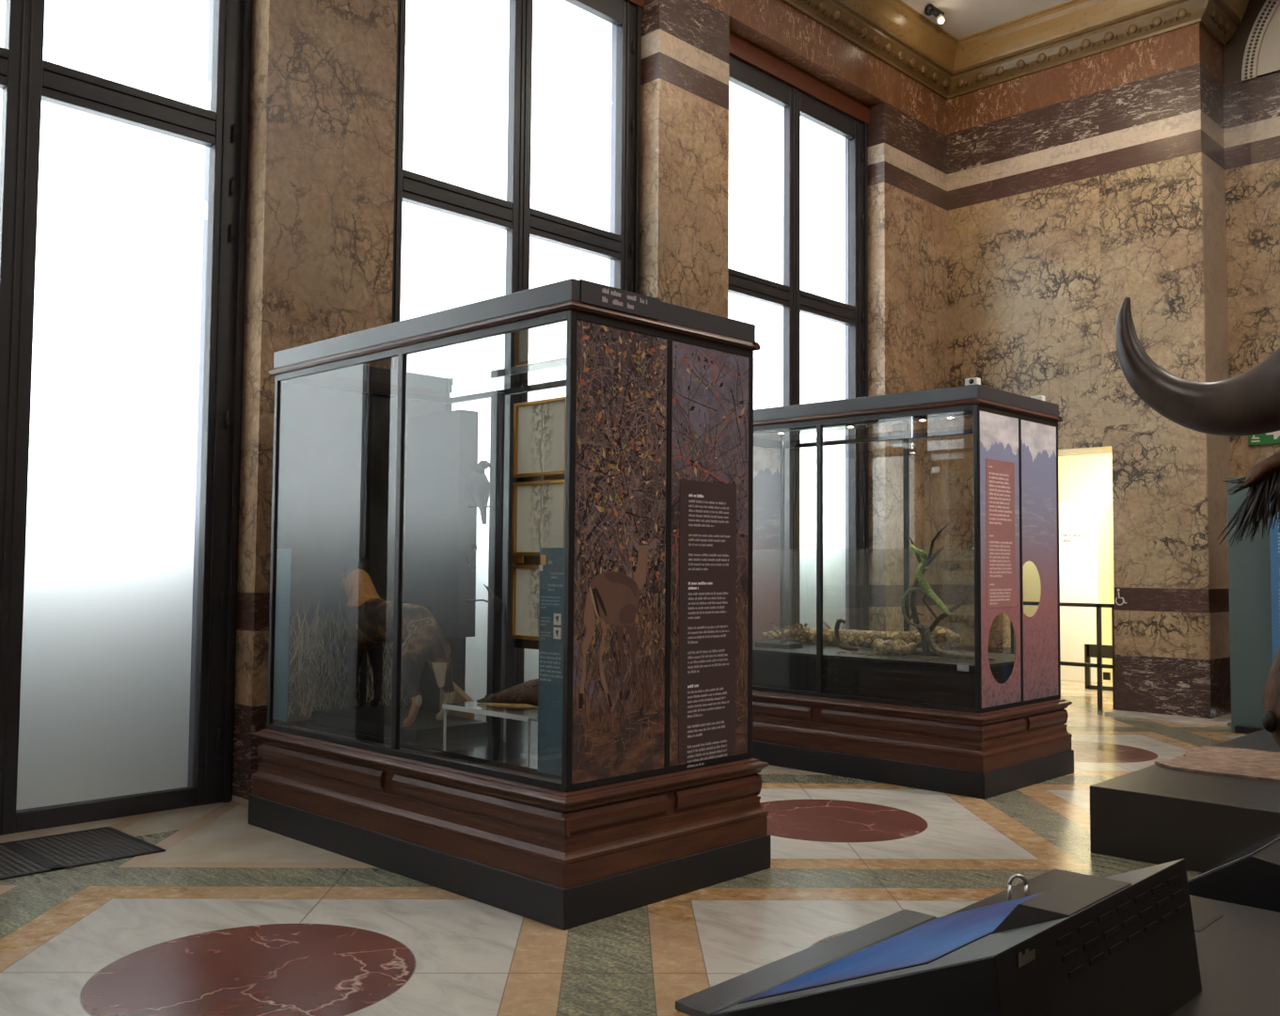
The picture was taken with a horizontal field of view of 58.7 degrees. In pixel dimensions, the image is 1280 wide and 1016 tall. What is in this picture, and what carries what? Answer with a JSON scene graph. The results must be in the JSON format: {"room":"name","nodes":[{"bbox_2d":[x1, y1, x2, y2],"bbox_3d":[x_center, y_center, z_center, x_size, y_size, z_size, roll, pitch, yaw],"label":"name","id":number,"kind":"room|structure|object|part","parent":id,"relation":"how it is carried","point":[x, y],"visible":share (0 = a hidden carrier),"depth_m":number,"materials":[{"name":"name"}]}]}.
{"room":"museum","nodes":[
{"label":"museum","id":0,"kind":"room"},
{"bbox_2d":[187,0,949,805],"bbox_3d":[-2.943,-1.870,7.223,0.860,7.820,18.391,-2,-4,44],"label":"wall","id":1,"kind":"structure","parent":0,"point":[319,259],"depth_m":10.00,"materials":[{"name":"brown stone"}]},
{"bbox_2d":[0,0,5,145],"bbox_3d":[-3.990,-1.457,6.045,0.001,6.400,1.250,-2,-4,44],"label":"blind","id":2,"kind":"object","parent":1,"relation":"attached to","point":[2,2],"depth_m":6.47,"materials":[{"name":"white fabric"}]},
{"bbox_2d":[0,0,252,835],"bbox_3d":[-3.518,-1.430,6.416,0.165,6.450,2.690,-2,-4,44],"label":"window","id":3,"kind":"structure","parent":1,"relation":"in","point":[106,126],"depth_m":6.86,"materials":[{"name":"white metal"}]},
{"bbox_2d":[400,0,509,700],"bbox_3d":[-1.458,-1.304,8.670,0.001,6.400,1.250,-2,-4,44],"label":"blind","id":4,"kind":"object","parent":1,"relation":"attached to","point":[456,74],"depth_m":8.79,"materials":[{"name":"white fabric"}]},
{"bbox_2d":[390,0,641,719],"bbox_3d":[-0.986,-1.276,9.041,0.165,6.450,2.690,-2,-4,44],"label":"window","id":5,"kind":"structure","parent":1,"relation":"in","point":[503,116],"depth_m":9.02,"materials":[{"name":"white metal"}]},
{"bbox_2d":[523,0,612,719],"bbox_3d":[-0.642,-1.254,9.517,0.001,6.400,1.065,-2,-4,44],"label":"blind","id":6,"kind":"object","parent":1,"relation":"attached to","point":[570,165],"depth_m":9.60,"materials":[{"name":"white fabric"}]},
{"bbox_2d":[727,80,783,409],"bbox_3d":[1.073,-1.150,11.296,0.001,6.400,1.250,-2,-4,44],"label":"blind","id":7,"kind":"object","parent":1,"relation":"attached to","point":[755,122],"depth_m":11.49,"materials":[{"name":"white fabric"}]},
{"bbox_2d":[727,54,869,630],"bbox_3d":[1.545,-1.122,11.666,0.165,6.450,2.690,-2,-4,44],"label":"window","id":8,"kind":"structure","parent":1,"relation":"in","point":[787,160],"depth_m":11.97,"materials":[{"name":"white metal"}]},
{"bbox_2d":[799,115,845,629],"bbox_3d":[1.889,-1.100,12.143,0.001,6.400,1.065,-2,-4,44],"label":"blind","id":9,"kind":"object","parent":1,"relation":"attached to","point":[822,150],"depth_m":12.25,"materials":[{"name":"white fabric"}]},
{"bbox_2d":[780,0,1248,99],"bbox_3d":[-1.217,-5.563,6.288,3.180,0.530,18.890,-2,-4,44],"label":"trim","id":10,"kind":"structure","parent":1,"relation":"attached to","point":[896,23],"depth_m":12.43,"materials":[{"name":"yellow stone"}]},
{"bbox_2d":[0,679,1248,1015],"bbox_3d":[4.116,1.841,4.057,15.400,0.200,24.300,-2,-4,44],"label":"floor","id":11,"kind":"structure","parent":0,"point":[235,917],"depth_m":4.96,"materials":[{"name":"stone"}]},
{"bbox_2d":[0,825,165,880],"bbox_3d":[-3.098,1.767,5.789,0.740,0.008,1.060,-2,-4,44],"label":"floor grate","id":12,"kind":"object","parent":11,"relation":"on","point":[37,855],"visible":1,"depth_m":5.88,"materials":[{"name":"metal"}]},
{"bbox_3d":[-3.281,1.756,5.599,0.680,0.006,0.470,-2,-4,44],"label":"grid panel","id":13,"kind":"part","parent":12,"relation":"part of","materials":[{"name":"metal"}]},
{"bbox_3d":[-2.914,1.778,5.980,0.680,0.006,0.470,-2,-4,44],"label":"grid panel","id":14,"kind":"part","parent":12,"relation":"part of","materials":[{"name":"metal"}]},
{"bbox_2d":[248,278,770,930],"bbox_3d":[-0.791,0.439,6.186,2.700,2.738,1.393,-2,-4,44],"label":"display case","id":15,"kind":"object","parent":11,"relation":"on","point":[640,785],"visible":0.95,"depth_m":5.43,"materials":[{"name":"brown wood"}]},
{"bbox_3d":[-2.128,0.248,6.632,0.034,2.057,0.034,-2,-4,44],"label":"corner post","id":16,"kind":"part","parent":15,"relation":"part of","materials":[{"name":"black metal"}]},
{"bbox_3d":[-1.712,1.286,7.024,0.030,0.030,1.193,-2,-4,44],"label":"rail","id":17,"kind":"part","parent":15,"relation":"part of","materials":[{"name":"black metal"}]},
{"bbox_2d":[274,381,445,722],"bbox_3d":[-1.710,0.277,7.081,0.005,1.992,1.193,-2,-4,44],"label":"print","id":18,"kind":"object","parent":15,"relation":"on","point":[337,443],"depth_m":6.91},
{"bbox_3d":[-1.696,-0.736,7.126,0.030,0.035,1.193,-2,-4,44],"label":"rail","id":19,"kind":"part","parent":15,"relation":"part of","materials":[{"name":"grey metal"}]},
{"bbox_2d":[311,557,488,742],"bbox_3d":[-1.413,0.767,6.510,1.184,0.965,0.470,-2,-4,44],"label":"animal","id":20,"kind":"object","parent":15,"relation":"on","point":[369,617],"visible":0.91,"depth_m":6.31},
{"bbox_3d":[-1.225,1.223,5.702,2.500,0.030,0.030,-2,-4,44],"label":"rail","id":21,"kind":"part","parent":15,"relation":"part of","materials":[{"name":"brown wood"}]},
{"bbox_3d":[-1.209,-0.799,5.804,2.500,0.035,0.030,-2,-4,44],"label":"rail","id":22,"kind":"part","parent":15,"relation":"part of","materials":[{"name":"grey metal"}]},
{"bbox_2d":[404,409,478,713],"bbox_3d":[-1.222,0.348,6.952,0.545,1.850,0.135,-2,-4,44],"label":"display board","id":23,"kind":"object","parent":15,"relation":"on","point":[441,526],"visible":0.72,"depth_m":6.84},
{"bbox_2d":[466,599,488,602],"bbox_3d":[-0.917,0.551,6.649,0.301,0.037,0.012,-2,-4,44],"label":"twig","id":24,"kind":"object","parent":23,"relation":"attached to","point":[484,600],"visible":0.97,"depth_m":6.67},
{"bbox_2d":[467,459,491,523],"bbox_3d":[-0.949,-0.093,6.704,0.137,0.378,0.174,1,-3,-14],"label":"bird","id":25,"kind":"object","parent":23,"relation":"attached to","point":[478,482],"visible":1,"depth_m":6.67},
{"bbox_2d":[468,505,501,506],"bbox_3d":[-0.912,-0.009,6.678,0.300,0.019,0.012,-2,-4,44],"label":"twig","id":26,"kind":"object","parent":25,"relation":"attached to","point":[468,505],"visible":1,"depth_m":6.66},
{"bbox_3d":[-0.994,0.343,6.736,0.082,0.028,0.012,-2,-4,44],"label":"twig","id":27,"kind":"object","parent":23,"relation":"attached to","visible":0},
{"bbox_2d":[464,543,477,575],"bbox_3d":[-1.002,0.307,6.738,0.068,0.189,0.089,1,-3,-15],"label":"bird","id":28,"kind":"object","parent":27,"relation":"on","point":[470,555],"visible":1,"depth_m":6.72},
{"bbox_3d":[-1.277,0.300,7.515,0.034,2.057,0.034,-2,-4,44],"label":"corner post","id":29,"kind":"part","parent":15,"relation":"part of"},
{"bbox_2d":[439,680,474,719],"bbox_3d":[-1.047,1.108,6.506,0.270,0.290,0.040,-2,-4,44],"label":"board","id":30,"kind":"object","parent":15,"relation":"on","point":[461,696],"visible":0.29,"depth_m":6.47,"materials":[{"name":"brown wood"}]},
{"bbox_2d":[442,700,537,767],"bbox_3d":[-0.612,1.094,5.610,0.660,0.232,0.407,-2,-4,44],"label":"acrylic stand","id":31,"kind":"object","parent":15,"relation":"on","point":[473,706],"visible":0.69,"depth_m":5.50,"materials":[{"name":"clear plastic"}]},
{"bbox_3d":[-0.975,1.104,5.693,0.010,0.214,0.010,-2,-4,44],"label":"leg","id":32,"kind":"part","parent":31,"relation":"part of","materials":[{"name":"plastic"}]},
{"bbox_3d":[-0.708,1.121,5.970,0.010,0.214,0.010,-2,-4,44],"label":"leg","id":33,"kind":"part","parent":31,"relation":"part of","materials":[{"name":"plastic"}]},
{"bbox_2d":[476,678,538,710],"bbox_3d":[-0.598,0.899,5.580,0.574,0.160,0.184,-1,-3,25],"label":"specimen","id":34,"kind":"object","parent":31,"relation":"on","point":[524,695],"visible":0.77,"depth_m":5.54},
{"bbox_3d":[-0.514,1.086,5.250,0.010,0.214,0.010,-2,-4,44],"label":"leg","id":35,"kind":"part","parent":31,"relation":"part of","materials":[{"name":"plastic"}]},
{"bbox_2d":[483,584,503,617],"bbox_3d":[-0.859,0.537,6.577,0.137,0.190,0.087,0,-3,14],"label":"bird","id":36,"kind":"object","parent":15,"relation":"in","point":[495,605],"visible":1,"depth_m":6.54},
{"bbox_3d":[-0.899,0.280,7.089,0.075,2.005,0.056,-2,-4,44],"label":"post","id":37,"kind":"part","parent":15,"relation":"part of","materials":[{"name":"grey metal"}]},
{"bbox_3d":[-0.355,-0.747,6.690,2.500,0.035,0.030,-2,-4,44],"label":"rail","id":38,"kind":"part","parent":15,"relation":"part of","materials":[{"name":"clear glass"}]},
{"bbox_3d":[-0.781,-0.809,6.249,2.620,0.042,1.313,-2,-4,44],"label":"moulding","id":39,"kind":"part","parent":15,"relation":"part of","materials":[{"name":"brown wood"}]},
{"bbox_2d":[510,564,539,640],"bbox_3d":[-0.599,0.561,6.753,0.485,0.445,0.030,-2,-4,44],"label":"framed drawing","id":40,"kind":"object","parent":15,"relation":"attached to","point":[525,592],"visible":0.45,"depth_m":6.84,"materials":[{"name":"beige paper"}]},
{"bbox_3d":[-0.535,0.805,6.712,0.620,0.069,0.010,-2,-4,44],"label":"picture rail","id":41,"kind":"part","parent":15,"relation":"part of","materials":[{"name":"brown wood"}]},
{"bbox_3d":[-0.531,0.310,6.737,0.620,0.079,0.010,-2,-4,44],"label":"picture rail","id":42,"kind":"part","parent":15,"relation":"part of","materials":[{"name":"brown wood"}]},
{"bbox_2d":[511,478,565,563],"bbox_3d":[-0.601,0.084,6.772,0.485,0.490,0.045,-2,-4,44],"label":"framed drawing","id":43,"kind":"object","parent":15,"relation":"attached to","point":[538,506],"visible":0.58,"depth_m":6.80,"materials":[{"name":"beige paper"}]},
{"bbox_2d":[512,395,566,477],"bbox_3d":[-0.592,-0.418,6.803,0.485,0.455,0.030,-2,-4,44],"label":"framed drawing","id":44,"kind":"object","parent":15,"relation":"attached to","point":[539,426],"visible":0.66,"depth_m":6.82,"materials":[{"name":"beige paper"}]},
{"bbox_3d":[-0.528,-0.176,6.762,0.620,0.054,0.010,-2,-4,44],"label":"picture rail","id":45,"kind":"part","parent":15,"relation":"part of","materials":[{"name":"gold metal"}]},
{"bbox_2d":[539,560,564,680],"bbox_3d":[-0.380,0.489,4.936,0.153,0.521,0.001,-2,-4,44],"label":"print","id":46,"kind":"object","parent":15,"relation":"attached to","point":[549,666],"depth_m":4.94},
{"bbox_3d":[-0.302,0.174,4.877,0.034,2.057,0.034,-2,-4,44],"label":"corner post","id":47,"kind":"part","parent":15,"relation":"part of","materials":[{"name":"black metal"}]},
{"bbox_2d":[571,318,667,784],"bbox_3d":[-0.081,0.189,5.088,0.006,1.992,0.578,-2,-4,44],"label":"print","id":48,"kind":"object","parent":15,"relation":"on","point":[620,418],"depth_m":5.07,"materials":[{"name":"brown paper"}]},
{"bbox_3d":[-0.085,-0.931,5.114,0.012,0.098,0.500,-2,-4,44],"label":"name plate","id":49,"kind":"part","parent":15,"relation":"part of","materials":[{"name":"black metal"}]},
{"bbox_3d":[0.116,1.212,5.265,0.030,0.030,1.193,-2,-4,44],"label":"rail","id":50,"kind":"part","parent":15,"relation":"part of","materials":[{"name":"brown wood"}]},
{"bbox_3d":[0.133,-0.810,5.368,0.030,0.035,1.193,-2,-4,44],"label":"rail","id":51,"kind":"part","parent":15,"relation":"part of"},
{"bbox_3d":[0.330,0.535,5.497,0.003,1.325,0.420,-2,-4,44],"label":"text panel","id":52,"kind":"part","parent":15,"relation":"part of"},
{"bbox_2d":[687,493,729,767],"bbox_3d":[0.334,0.583,5.496,0.001,1.292,0.309,-2,-4,44],"label":"print","id":53,"kind":"object","parent":15,"relation":"attached to","point":[698,496],"depth_m":5.48},
{"bbox_2d":[669,340,748,766],"bbox_3d":[0.344,0.215,5.531,0.005,1.992,0.578,-2,-4,44],"label":"print","id":54,"kind":"object","parent":15,"relation":"on","point":[709,382],"depth_m":5.51,"materials":[{"name":"brown paper"}]},
{"bbox_3d":[0.548,0.225,5.759,0.034,2.057,0.034,-2,-4,44],"label":"corner post","id":55,"kind":"part","parent":15,"relation":"part of","materials":[{"name":"black metal"}]},
{"bbox_2d":[751,383,1074,799],"bbox_3d":[1.765,0.600,8.916,2.700,2.735,1.393,-2,-4,44],"label":"display case","id":56,"kind":"object","parent":11,"relation":"on","point":[980,727],"visible":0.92,"depth_m":8.14,"materials":[{"name":"brown wood"}]},
{"bbox_2d":[752,445,780,641],"bbox_3d":[0.846,0.436,9.812,0.004,1.992,1.193,-2,-4,44],"label":"print","id":57,"kind":"object","parent":56,"relation":"on","point":[766,459],"depth_m":10.10},
{"bbox_3d":[0.861,-0.576,9.857,0.030,0.035,1.193,-2,-4,44],"label":"rail","id":58,"kind":"part","parent":56,"relation":"part of","materials":[{"name":"grey metal"}]},
{"bbox_2d":[755,621,809,648],"bbox_3d":[1.164,1.019,9.134,0.460,0.206,0.200,-2,-4,44],"label":"sprig","id":59,"kind":"object","parent":56,"relation":"on","point":[783,644],"visible":1,"depth_m":9.09,"materials":[{"name":"brown plant"}]},
{"bbox_3d":[1.280,0.459,10.246,0.034,2.057,0.034,-2,-4,44],"label":"corner post","id":60,"kind":"part","parent":56,"relation":"part of","materials":[{"name":"grey metal"}]},
{"bbox_3d":[1.308,1.141,9.322,1.247,0.016,1.197,-2,-4,44],"label":"deck panel","id":61,"kind":"part","parent":56,"relation":"part of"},
{"bbox_2d":[822,617,850,629],"bbox_3d":[1.655,1.045,9.664,0.298,0.224,0.019,-2,-4,44],"label":"sprig","id":62,"kind":"object","parent":56,"relation":"on","point":[827,624],"visible":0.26,"depth_m":9.66,"materials":[{"name":"brown plant"}]},
{"bbox_2d":[834,618,859,650],"bbox_3d":[1.620,0.987,8.856,0.205,0.250,0.117,2,-3,-25],"label":"cobra","id":63,"kind":"object","parent":56,"relation":"on","point":[840,644],"visible":1,"depth_m":8.82,"materials":[{"name":"brown"}]},
{"bbox_2d":[761,626,962,647],"bbox_3d":[1.776,1.038,9.286,1.676,0.188,0.266,-1,-3,32],"label":"python","id":64,"kind":"object","parent":56,"relation":"on","point":[864,639],"visible":0.69,"depth_m":9.15,"materials":[{"name":"beige"}]},
{"bbox_3d":[1.775,-0.634,8.979,2.528,0.006,1.201,-2,-4,44],"label":"glass","id":65,"kind":"part","parent":56,"relation":"part of","materials":[{"name":"clear glass"}]},
{"bbox_3d":[1.348,-0.640,8.535,2.500,0.035,0.030,-2,-4,44],"label":"rail","id":66,"kind":"part","parent":56,"relation":"part of","materials":[{"name":"black metal"}]},
{"bbox_3d":[1.332,1.382,8.433,2.500,0.030,0.030,-2,-4,44],"label":"rail","id":67,"kind":"part","parent":56,"relation":"part of","materials":[{"name":"black metal"}]},
{"bbox_3d":[2.202,-0.588,9.421,2.500,0.035,0.030,-2,-4,44],"label":"rail","id":68,"kind":"part","parent":56,"relation":"part of","materials":[{"name":"black metal"}]},
{"bbox_2d":[837,650,950,660],"bbox_3d":[1.858,1.086,8.378,0.931,0.008,0.350,-2,-4,44],"label":"leaf litter","id":69,"kind":"object","parent":56,"relation":"on","point":[852,652],"visible":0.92,"depth_m":8.36,"materials":[{"name":"brown plant"}]},
{"bbox_2d":[872,638,916,655],"bbox_3d":[1.896,1.037,8.484,0.353,0.117,0.223,-2,-4,44],"label":"puff adder","id":70,"kind":"object","parent":56,"relation":"on","point":[897,647],"visible":1,"depth_m":8.39,"materials":[{"name":"beige"}]},
{"bbox_3d":[1.775,-0.650,8.980,2.620,0.042,1.313,-2,-4,44],"label":"moulding","id":71,"kind":"part","parent":56,"relation":"part of","materials":[{"name":"brown wood"}]},
{"bbox_3d":[2.211,1.104,8.454,1.247,0.016,1.197,-2,-4,44],"label":"deck panel","id":72,"kind":"part","parent":56,"relation":"part of","materials":[{"name":"grey"}]},
{"bbox_2d":[917,417,927,421],"bbox_3d":[2.031,-0.636,8.186,0.068,0.017,0.070,-2,-4,44],"label":"recessed light","id":73,"kind":"object","parent":56,"relation":"attached to","point":[919,418],"depth_m":8.16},
{"bbox_2d":[903,522,971,657],"bbox_3d":[2.232,0.605,8.457,0.556,0.981,0.168,-2,-4,44],"label":"branch","id":74,"kind":"object","parent":56,"relation":"on","point":[924,651],"visible":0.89,"depth_m":8.45,"materials":[{"name":"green plant"}]},
{"bbox_2d":[900,586,927,626],"bbox_3d":[2.047,0.740,8.509,0.212,0.294,0.036,-2,-4,41],"label":"snake","id":75,"kind":"object","parent":74,"relation":"on","point":[909,590],"visible":1,"depth_m":8.54},
{"bbox_2d":[909,543,951,616],"bbox_3d":[2.167,0.529,8.437,0.349,0.526,0.104,-2,-4,44],"label":"snake","id":76,"kind":"object","parent":74,"relation":"on","point":[923,554],"visible":1,"depth_m":8.45},
{"bbox_2d":[945,414,955,418],"bbox_3d":[2.190,-0.642,8.034,0.068,0.017,0.070,-2,-4,44],"label":"recessed light","id":77,"kind":"object","parent":56,"relation":"attached to","point":[947,416],"depth_m":8.01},
{"bbox_2d":[916,622,995,660],"bbox_3d":[2.252,0.952,8.117,0.625,0.244,0.082,-2,-4,44],"label":"viper","id":78,"kind":"object","parent":56,"relation":"on","point":[962,655],"visible":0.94,"depth_m":8.18,"materials":[{"name":"brown"}]},
{"bbox_2d":[964,377,980,385],"bbox_3d":[2.260,-0.853,7.733,0.090,0.055,0.062,-2,-4,44],"label":"sensor box","id":79,"kind":"object","parent":56,"relation":"attached to","point":[974,380],"visible":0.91,"depth_m":7.71,"materials":[{"name":"white plastic"}]},
{"bbox_3d":[2.254,0.333,7.607,0.034,2.057,0.034,-2,-4,44],"label":"corner post","id":80,"kind":"part","parent":56,"relation":"part of","materials":[{"name":"black metal"}]},
{"bbox_2d":[988,465,1011,604],"bbox_3d":[2.481,0.188,7.826,0.001,0.941,0.334,-2,-4,44],"label":"print","id":81,"kind":"object","parent":56,"relation":"attached to","point":[993,473],"depth_m":7.81},
{"bbox_3d":[2.483,0.177,7.832,0.002,1.010,0.425,-2,-4,44],"label":"text panel","id":82,"kind":"part","parent":56,"relation":"part of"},
{"bbox_2d":[979,410,1021,708],"bbox_3d":[2.474,0.348,7.820,0.004,1.992,0.578,-2,-4,44],"label":"print","id":83,"kind":"object","parent":56,"relation":"on","point":[1000,430],"depth_m":7.83},
{"bbox_3d":[2.689,-0.651,8.099,0.030,0.035,1.193,-2,-4,44],"label":"rail","id":84,"kind":"part","parent":56,"relation":"part of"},
{"bbox_3d":[2.673,1.371,7.996,0.030,0.030,1.193,-2,-4,44],"label":"rail","id":85,"kind":"part","parent":56,"relation":"part of","materials":[{"name":"black metal"}]},
{"bbox_2d":[1030,395,1044,400],"bbox_3d":[2.971,-0.809,8.500,0.090,0.055,0.060,-2,-4,44],"label":"sensor box","id":86,"kind":"object","parent":56,"relation":"attached to","point":[1039,397],"visible":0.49,"depth_m":8.46,"materials":[{"name":"white plastic"}]},
{"bbox_2d":[1020,418,1058,700],"bbox_3d":[2.901,0.374,8.262,0.004,1.992,0.578,-2,-4,44],"label":"print","id":87,"kind":"object","parent":56,"relation":"on","point":[1039,479],"depth_m":8.27},
{"bbox_3d":[3.105,0.385,8.490,0.034,2.057,0.034,-2,-4,44],"label":"corner post","id":88,"kind":"part","parent":56,"relation":"part of","materials":[{"name":"black metal"}]},
{"bbox_2d":[1010,600,1115,710],"bbox_3d":[4.623,1.604,12.467,1.190,1.135,0.080,-2,-4,44],"label":"gate","id":89,"kind":"object","parent":11,"relation":"on","point":[1098,665],"visible":0.6,"depth_m":12.19,"materials":[{"name":"black metal"}]},
{"bbox_3d":[4.222,1.624,12.880,0.040,1.130,0.040,-2,-4,44],"label":"post","id":90,"kind":"part","parent":89,"relation":"part of","materials":[{"name":"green metal"}]},
{"bbox_3d":[4.641,1.058,12.509,1.190,0.040,0.040,-2,-4,44],"label":"rail","id":91,"kind":"part","parent":89,"relation":"part of","materials":[{"name":"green metal"}]},
{"bbox_3d":[4.636,1.702,12.476,1.190,0.040,0.040,-2,-4,44],"label":"rail","id":92,"kind":"part","parent":89,"relation":"part of","materials":[{"name":"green metal"}]},
{"bbox_3d":[4.925,1.596,12.204,0.040,1.130,0.040,-2,-4,44],"label":"post","id":93,"kind":"part","parent":89,"relation":"part of","materials":[{"name":"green metal"}]},
{"bbox_3d":[5.044,1.591,12.090,0.040,1.130,0.040,-2,-4,44],"label":"post","id":94,"kind":"part","parent":89,"relation":"part of","materials":[{"name":"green metal"}]},
{"bbox_2d":[1084,644,1112,691],"bbox_3d":[6.175,1.973,13.813,1.560,0.560,0.040,-2,-4,44],"label":"handrail","id":95,"kind":"object","parent":11,"relation":"on","point":[1090,650],"visible":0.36,"depth_m":14.28,"materials":[{"name":"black metal"}]},
{"bbox_3d":[5.635,1.995,14.332,0.060,0.560,0.040,-2,-4,44],"label":"post","id":96,"kind":"part","parent":95,"relation":"part of","materials":[{"name":"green metal"}]},
{"bbox_2d":[947,868,1279,1015],"bbox_3d":[2.041,1.423,1.578,4.530,0.351,3.420,-2,-4,44],"label":"display platform","id":97,"kind":"object","parent":11,"relation":"on","point":[1238,946],"visible":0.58,"depth_m":3.43,"materials":[{"name":"black"}]},
{"bbox_2d":[675,857,1201,1015],"bbox_3d":[0.818,1.136,3.045,0.927,0.352,1.134,-2,-4,44],"label":"console","id":98,"kind":"object","parent":97,"relation":"on","point":[1123,943],"visible":1,"depth_m":2.77},
{"bbox_2d":[1007,873,1027,900],"bbox_3d":[1.288,1.303,3.882,0.071,0.112,0.014,1,-3,-1],"label":"hoop","id":99,"kind":"object","parent":98,"relation":"attached to","point":[1009,884],"visible":0.9,"depth_m":3.88},
{"bbox_2d":[1115,297,1279,746],"bbox_3d":[2.222,0.410,2.107,2.460,1.790,0.981,-1,-3,22],"label":"buffalo","id":100,"kind":"object","parent":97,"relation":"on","point":[1248,402],"visible":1,"depth_m":2.37,"materials":[{"name":"black"}]},
{"bbox_2d":[1090,728,1279,871],"bbox_3d":[6.550,1.667,5.673,6.522,0.350,5.215,-2,-4,44],"label":"platform","id":101,"kind":"object","parent":11,"relation":"on","point":[1154,813],"visible":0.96,"depth_m":5.85,"materials":[{"name":"black"}]},
{"bbox_2d":[1154,745,1279,782],"bbox_3d":[4.251,1.490,6.173,2.579,0.017,1.091,-2,-4,44],"label":"pad","id":102,"kind":"object","parent":101,"relation":"on","point":[1222,761],"visible":1,"depth_m":6.71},
{"bbox_2d":[1187,831,1279,912],"bbox_3d":[2.628,1.487,4.192,0.870,0.496,0.900,-2,-4,44],"label":"console","id":103,"kind":"object","parent":11,"relation":"on","point":[1250,877],"visible":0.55,"depth_m":4.06},
{"bbox_3d":[2.396,1.317,4.426,0.215,0.136,0.896,-2,-4,44],"label":"plate","id":104,"kind":"part","parent":103,"relation":"part of","materials":[{"name":"black metal"}]},
{"bbox_2d":[1227,476,1272,733],"bbox_3d":[5.996,0.883,10.281,1.260,2.375,0.180,-2,-4,44],"label":"board","id":105,"kind":"object","parent":11,"relation":"on","point":[1249,563],"visible":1,"depth_m":10.60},
{"bbox_2d":[1269,501,1279,663],"bbox_3d":[6.171,0.897,9.792,1.330,2.300,0.120,-2,-4,44],"label":"info sign","id":106,"kind":"object","parent":105,"relation":"attached to","point":[1274,534],"visible":0.55,"depth_m":10.22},
{"bbox_2d":[1277,512,1279,609],"bbox_3d":[6.045,0.477,9.909,0.879,1.279,0.001,-2,-4,44],"label":"print","id":107,"kind":"object","parent":106,"relation":"attached to","point":[1277,513],"depth_m":10.22},
{"bbox_2d":[900,0,1071,39],"bbox_3d":[4.179,-5.993,4.455,15.400,0.250,24.300,-2,-4,44],"label":"ceiling","id":108,"kind":"structure","parent":0,"point":[963,18],"depth_m":12.52,"materials":[{"name":"paint"}]},
{"bbox_2d":[924,3,945,24],"bbox_3d":[3.226,-5.390,12.441,0.120,0.160,0.364,-2,-4,44],"label":"ceiling spotlight","id":109,"kind":"object","parent":108,"relation":"attached to","point":[930,9],"visible":1,"depth_m":12.44,"materials":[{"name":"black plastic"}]},
{"bbox_2d":[1023,453,1113,682],"bbox_3d":[5.262,0.530,14.541,5.600,3.500,3.240,-2,-4,44],"label":"wall","id":110,"kind":"structure","parent":0,"point":[1085,481],"depth_m":15.44,"materials":[{"name":"paint"}]},
{"bbox_2d":[1062,533,1080,541],"bbox_3d":[5.858,0.405,15.452,0.244,0.112,0.001,-2,-4,44],"label":"wall sign","id":111,"kind":"object","parent":110,"relation":"in","point":[1065,534],"depth_m":15.47,"materials":[{"name":"white"}]},
{"bbox_2d":[947,0,1279,718],"bbox_3d":[9.084,-1.795,9.059,14.760,7.590,1.180,-2,-4,44],"label":"wall","id":112,"kind":"structure","parent":0,"point":[1146,171],"depth_m":12.02,"materials":[{"name":"brown stone"}]},
{"bbox_2d":[1115,588,1126,605],"bbox_3d":[5.053,0.937,11.961,0.123,0.175,0.015,-2,-4,44],"label":"sign","id":113,"kind":"object","parent":112,"relation":"attached to","point":[1123,602],"visible":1,"depth_m":11.96,"materials":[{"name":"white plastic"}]},
{"bbox_2d":[1104,709,1231,726],"bbox_3d":[4.895,2.156,12.395,3.070,0.030,0.980,-2,-4,44],"label":"trim","id":114,"kind":"structure","parent":112,"relation":"attached to","point":[1224,719],"depth_m":11.40,"materials":[{"name":"white stone"}]},
{"bbox_2d":[1241,0,1279,81],"bbox_3d":[7.649,-5.306,10.877,3.500,1.505,0.130,-2,-4,44],"label":"trim","id":115,"kind":"structure","parent":112,"relation":"attached to","point":[1261,55],"depth_m":11.89,"materials":[{"name":"paint"}]},
{"bbox_2d":[1248,430,1279,444],"bbox_3d":[6.452,-0.765,11.706,0.360,0.220,0.027,-2,-4,44],"label":"exit sign","id":116,"kind":"object","parent":112,"relation":"attached to","point":[1273,437],"visible":0.54,"depth_m":11.71,"materials":[{"name":"green plastic"}]}
]}

